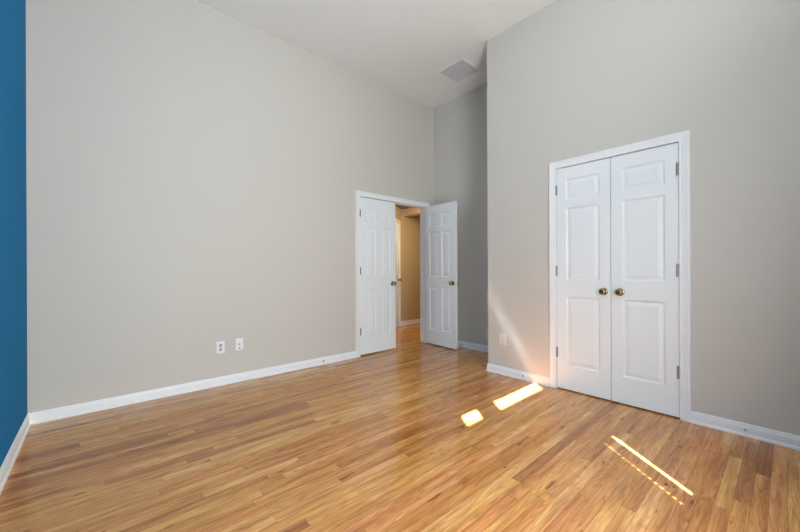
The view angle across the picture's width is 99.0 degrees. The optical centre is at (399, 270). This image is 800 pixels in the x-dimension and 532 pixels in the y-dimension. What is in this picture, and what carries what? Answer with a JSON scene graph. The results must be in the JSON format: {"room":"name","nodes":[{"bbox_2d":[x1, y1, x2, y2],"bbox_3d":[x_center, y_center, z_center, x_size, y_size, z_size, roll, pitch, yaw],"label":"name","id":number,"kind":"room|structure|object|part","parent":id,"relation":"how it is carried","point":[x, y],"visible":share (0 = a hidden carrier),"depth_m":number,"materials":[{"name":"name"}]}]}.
{"room":"empty bedroom","nodes":[
{"label":"empty bedroom","id":0,"kind":"room"},
{"bbox_2d":[0,0,26,467],"bbox_3d":[-1.345,-0.702,0.845,0.120,3.630,4.484,0,0,-41],"label":"wall","id":1,"kind":"structure","parent":0,"point":[13,191],"depth_m":2.07,"materials":[{"name":"blue paint"}]},
{"bbox_2d":[0,413,30,493],"bbox_3d":[-1.285,1.071,0.891,0.018,0.084,4.244,0,0,-41],"label":"baseboard","id":2,"kind":"structure","parent":1,"relation":"attached to","point":[8,463],"depth_m":2.01,"materials":[{"name":"white paint"}]},
{"bbox_2d":[26,0,433,412],"bbox_3d":[-1.126,-0.703,3.951,4.323,3.630,0.120,0,0,-41],"label":"wall","id":3,"kind":"structure","parent":0,"point":[194,171],"depth_m":3.14,"materials":[{"name":"grey paint"}]},
{"bbox_2d":[28,351,356,424],"bbox_3d":[-1.625,1.073,3.411,2.848,0.084,0.018,0,0,-41],"label":"baseboard","id":4,"kind":"structure","parent":3,"relation":"attached to","point":[37,417],"depth_m":3.04,"materials":[{"name":"white paint"}]},
{"bbox_2d":[216,341,224,353],"bbox_3d":[-1.741,0.747,3.316,0.072,0.116,0.010,0,0,-41],"label":"power outlet","id":5,"kind":"object","parent":3,"relation":"attached to","point":[220,346],"visible":1,"depth_m":3.31,"materials":[{"name":"white plastic"}]},
{"bbox_2d":[235,338,242,349],"bbox_3d":[-1.610,0.740,3.428,0.072,0.116,0.015,0,0,-41],"label":"outlet","id":6,"kind":"object","parent":3,"relation":"attached to","point":[239,342],"visible":1,"depth_m":3.43,"materials":[{"name":"white plastic"}]},
{"bbox_2d":[360,197,395,354],"bbox_3d":[-0.303,0.069,4.621,0.614,2.044,0.156,0,0,-41],"label":"door","id":7,"kind":"structure","parent":3,"relation":"in","point":[377,217],"depth_m":4.59,"materials":[{"name":"white paint"}]},
{"bbox_3d":[-0.398,-0.736,4.540,0.163,0.185,0.035,0,0,-41],"label":"raised panel","id":8,"kind":"part","parent":7,"relation":"part of","materials":[{"name":"white paint"}]},
{"bbox_3d":[-0.396,-0.234,4.540,0.163,0.660,0.035,0,0,-41],"label":"raised panel","id":9,"kind":"part","parent":7,"relation":"part of","materials":[{"name":"white paint"}]},
{"bbox_3d":[-0.393,0.559,4.540,0.163,0.635,0.035,0,0,-41],"label":"raised panel","id":10,"kind":"part","parent":7,"relation":"part of","materials":[{"name":"white paint"}]},
{"bbox_3d":[-0.212,-0.737,4.704,0.163,0.185,0.035,0,0,-41],"label":"raised panel","id":11,"kind":"part","parent":7,"relation":"part of","materials":[{"name":"white paint"}]},
{"bbox_3d":[-0.210,-0.235,4.704,0.163,0.660,0.035,0,0,-41],"label":"raised panel","id":12,"kind":"part","parent":7,"relation":"part of","materials":[{"name":"white paint"}]},
{"bbox_3d":[-0.207,0.558,4.704,0.163,0.635,0.035,0,0,-41],"label":"raised panel","id":13,"kind":"part","parent":7,"relation":"part of","materials":[{"name":"white paint"}]},
{"bbox_2d":[355,190,429,356],"bbox_3d":[-0.099,0.041,4.857,1.360,2.134,0.156,0,0,-41],"label":"door frame","id":14,"kind":"structure","parent":3,"relation":"attached to","point":[399,201],"depth_m":4.70,"materials":[{"name":"white paint"}]},
{"bbox_2d":[425,201,457,348],"bbox_3d":[0.586,0.065,4.957,0.156,2.044,0.625,0,0,-38],"label":"door","id":15,"kind":"structure","parent":3,"relation":"in","point":[441,283],"depth_m":4.92,"materials":[{"name":"white paint"}]},
{"bbox_3d":[0.505,-0.740,5.054,0.035,0.185,0.168,0,0,-38],"label":"raised panel","id":16,"kind":"part","parent":15,"relation":"part of","materials":[{"name":"white paint"}]},
{"bbox_3d":[0.507,-0.238,5.054,0.035,0.660,0.168,0,0,-38],"label":"raised panel","id":17,"kind":"part","parent":15,"relation":"part of","materials":[{"name":"white paint"}]},
{"bbox_3d":[0.511,0.555,5.054,0.035,0.635,0.168,0,0,-38],"label":"raised panel","id":18,"kind":"part","parent":15,"relation":"part of","materials":[{"name":"white paint"}]},
{"bbox_3d":[0.663,-0.741,4.856,0.035,0.185,0.168,0,0,-38],"label":"raised panel","id":19,"kind":"part","parent":15,"relation":"part of","materials":[{"name":"white paint"}]},
{"bbox_3d":[0.665,-0.238,4.856,0.035,0.660,0.168,0,0,-38],"label":"raised panel","id":20,"kind":"part","parent":15,"relation":"part of","materials":[{"name":"white paint"}]},
{"bbox_3d":[0.668,0.554,4.856,0.035,0.635,0.168,0,0,-38],"label":"raised panel","id":21,"kind":"part","parent":15,"relation":"part of","materials":[{"name":"white paint"}]},
{"bbox_2d":[195,0,554,108],"bbox_3d":[0.311,-2.574,2.317,4.563,0.100,4.484,0,0,-41],"label":"ceiling","id":22,"kind":"structure","parent":0,"point":[401,46],"depth_m":3.59,"materials":[{"name":"paint"}]},
{"bbox_2d":[437,58,480,82],"bbox_3d":[0.746,-2.522,4.330,0.380,0.008,0.405,0,0,-41],"label":"ceiling vent","id":23,"kind":"object","parent":22,"relation":"in","point":[461,69],"visible":1,"depth_m":4.32,"materials":[{"name":"white metal"}]},
{"bbox_2d":[395,206,399,222],"bbox_3d":[-0.166,-0.062,6.360,0.100,2.340,1.050,0,0,14],"label":"wall","id":24,"kind":"structure","parent":0,"point":[397,210],"depth_m":6.64,"materials":[{"name":"beige paint"}]},
{"bbox_2d":[395,218,400,326],"bbox_3d":[-0.100,0.063,6.380,0.018,2.090,0.862,0,0,14],"label":"door frame","id":25,"kind":"structure","parent":24,"relation":"attached to","point":[396,220],"depth_m":6.75,"materials":[{"name":"white paint"}]},
{"bbox_2d":[395,222,401,327],"bbox_3d":[-0.097,0.084,6.377,0.096,2.020,0.760,0,0,14],"label":"door","id":26,"kind":"structure","parent":24,"relation":"in","point":[396,223],"depth_m":6.64,"materials":[{"name":"white paint"}]},
{"bbox_3d":[-0.088,-0.229,6.540,0.035,0.655,0.218,0,0,14],"label":"raised panel","id":27,"kind":"part","parent":26,"relation":"part of","materials":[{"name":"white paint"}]},
{"bbox_3d":[-0.085,0.561,6.540,0.035,0.635,0.218,0,0,14],"label":"raised panel","id":28,"kind":"part","parent":26,"relation":"part of","materials":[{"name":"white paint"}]},
{"bbox_2d":[0,323,799,531],"bbox_3d":[0.738,1.154,3.772,7.105,0.100,6.120,0,0,-41],"label":"floor","id":29,"kind":"structure","parent":0,"point":[415,435],"depth_m":1.98,"materials":[{"name":"brown wood"}]},
{"bbox_2d":[395,204,412,208],"bbox_3d":[0.218,-1.283,6.314,4.500,0.100,1.636,0,0,-41],"label":"ceiling","id":30,"kind":"structure","parent":0,"point":[398,206],"depth_m":6.69,"materials":[{"name":"paint"}]},
{"bbox_2d":[400,209,419,320],"bbox_3d":[0.700,-0.066,7.548,1.950,2.340,0.120,0,0,-41],"label":"wall","id":31,"kind":"structure","parent":0,"point":[409,226],"depth_m":7.04,"materials":[{"name":"beige paint"}]},
{"bbox_2d":[401,319,419,325],"bbox_3d":[0.744,1.062,7.476,1.987,0.084,0.040,0,0,-41],"label":"baseboard","id":32,"kind":"structure","parent":31,"relation":"attached to","point":[415,321],"depth_m":7.02,"materials":[{"name":"white paint"}]},
{"bbox_2d":[403,207,419,216],"bbox_3d":[0.577,-1.165,6.451,0.180,0.140,1.366,0,0,-41],"label":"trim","id":33,"kind":"structure","parent":31,"relation":"attached to","point":[410,212],"depth_m":6.73,"materials":[{"name":"paint"}]},
{"bbox_2d":[434,83,487,345],"bbox_3d":[1.984,-0.716,3.789,0.120,3.630,4.484,0,0,-41],"label":"wall","id":34,"kind":"structure","parent":0,"point":[460,124],"depth_m":4.85,"materials":[{"name":"grey paint"}]},
{"bbox_2d":[458,340,487,351],"bbox_3d":[1.020,1.061,4.783,0.018,0.084,1.467,0,0,-41],"label":"baseboard","id":35,"kind":"structure","parent":34,"relation":"attached to","point":[484,348],"depth_m":4.77,"materials":[{"name":"white paint"}]},
{"bbox_2d":[487,0,799,435],"bbox_3d":[1.928,-0.716,2.760,0.120,3.630,2.777,0,0,-41],"label":"wall","id":36,"kind":"structure","parent":0,"point":[569,79],"depth_m":2.45,"materials":[{"name":"grey paint"}]},
{"bbox_2d":[499,333,505,344],"bbox_3d":[1.087,0.731,3.621,0.009,0.118,0.080,0,0,-41],"label":"power outlet","id":37,"kind":"object","parent":36,"relation":"attached to","point":[502,337],"visible":1,"depth_m":3.62,"materials":[{"name":"beige plastic"}]},
{"bbox_2d":[555,158,611,399],"bbox_3d":[1.602,0.073,3.024,0.096,2.032,0.457,0,0,-41],"label":"door","id":38,"kind":"structure","parent":36,"relation":"in","point":[583,191],"depth_m":3.02,"materials":[{"name":"white paint"}]},
{"bbox_3d":[1.625,-0.742,3.040,0.035,0.190,0.282,0,0,-41],"label":"raised panel","id":39,"kind":"part","parent":38,"relation":"part of","materials":[{"name":"white paint"}]},
{"bbox_3d":[1.627,-0.241,3.040,0.035,0.660,0.282,0,0,-41],"label":"raised panel","id":40,"kind":"part","parent":38,"relation":"part of","materials":[{"name":"white paint"}]},
{"bbox_3d":[1.631,0.556,3.040,0.035,0.635,0.282,0,0,-41],"label":"raised panel","id":41,"kind":"part","parent":38,"relation":"part of","materials":[{"name":"white paint"}]},
{"bbox_3d":[1.707,0.178,2.879,0.060,0.056,0.056,0,0,-41],"label":"knob","id":42,"kind":"part","parent":38,"relation":"part of","materials":[{"name":"gold metal"}]},
{"bbox_2d":[549,130,690,422],"bbox_3d":[1.802,0.043,2.893,0.138,2.114,1.029,0,0,-41],"label":"door frame","id":43,"kind":"structure","parent":36,"relation":"attached to","point":[683,138],"depth_m":2.51,"materials":[{"name":"white paint"}]},
{"bbox_2d":[611,143,679,417],"bbox_3d":[1.905,0.071,2.681,0.096,2.032,0.450,0,0,-41],"label":"door","id":44,"kind":"structure","parent":36,"relation":"in","point":[645,366],"depth_m":2.68,"materials":[{"name":"white paint"}]},
{"bbox_3d":[1.787,0.178,2.789,0.060,0.056,0.056,0,0,-41],"label":"knob","id":45,"kind":"part","parent":44,"relation":"part of","materials":[{"name":"gold metal"}]},
{"bbox_3d":[1.923,-0.743,2.703,0.035,0.190,0.282,0,0,-41],"label":"raised panel","id":46,"kind":"part","parent":44,"relation":"part of","materials":[{"name":"white paint"}]},
{"bbox_3d":[1.925,-0.243,2.703,0.035,0.660,0.282,0,0,-41],"label":"raised panel","id":47,"kind":"part","parent":44,"relation":"part of","materials":[{"name":"white paint"}]},
{"bbox_3d":[1.929,0.555,2.703,0.035,0.635,0.282,0,0,-41],"label":"raised panel","id":48,"kind":"part","parent":44,"relation":"part of","materials":[{"name":"white paint"}]},
{"bbox_2d":[691,411,799,450],"bbox_3d":[2.453,1.055,2.071,0.018,0.084,1.059,0,0,-41],"label":"baseboard","id":49,"kind":"structure","parent":36,"relation":"attached to","point":[792,441],"depth_m":2.25,"materials":[{"name":"white paint"}]},
{"bbox_3d":[1.319,-0.713,3.995,0.603,3.630,0.120,0,0,-41],"label":"wall","id":50,"kind":"structure","parent":0,"visible":0},
{"bbox_2d":[486,363,549,386],"bbox_3d":[1.457,1.059,3.743,0.741,0.084,0.707,0,0,-41],"label":"baseboard","id":51,"kind":"structure","parent":50,"relation":"attached to","point":[530,377],"depth_m":3.47,"materials":[{"name":"white paint"}]}
]}

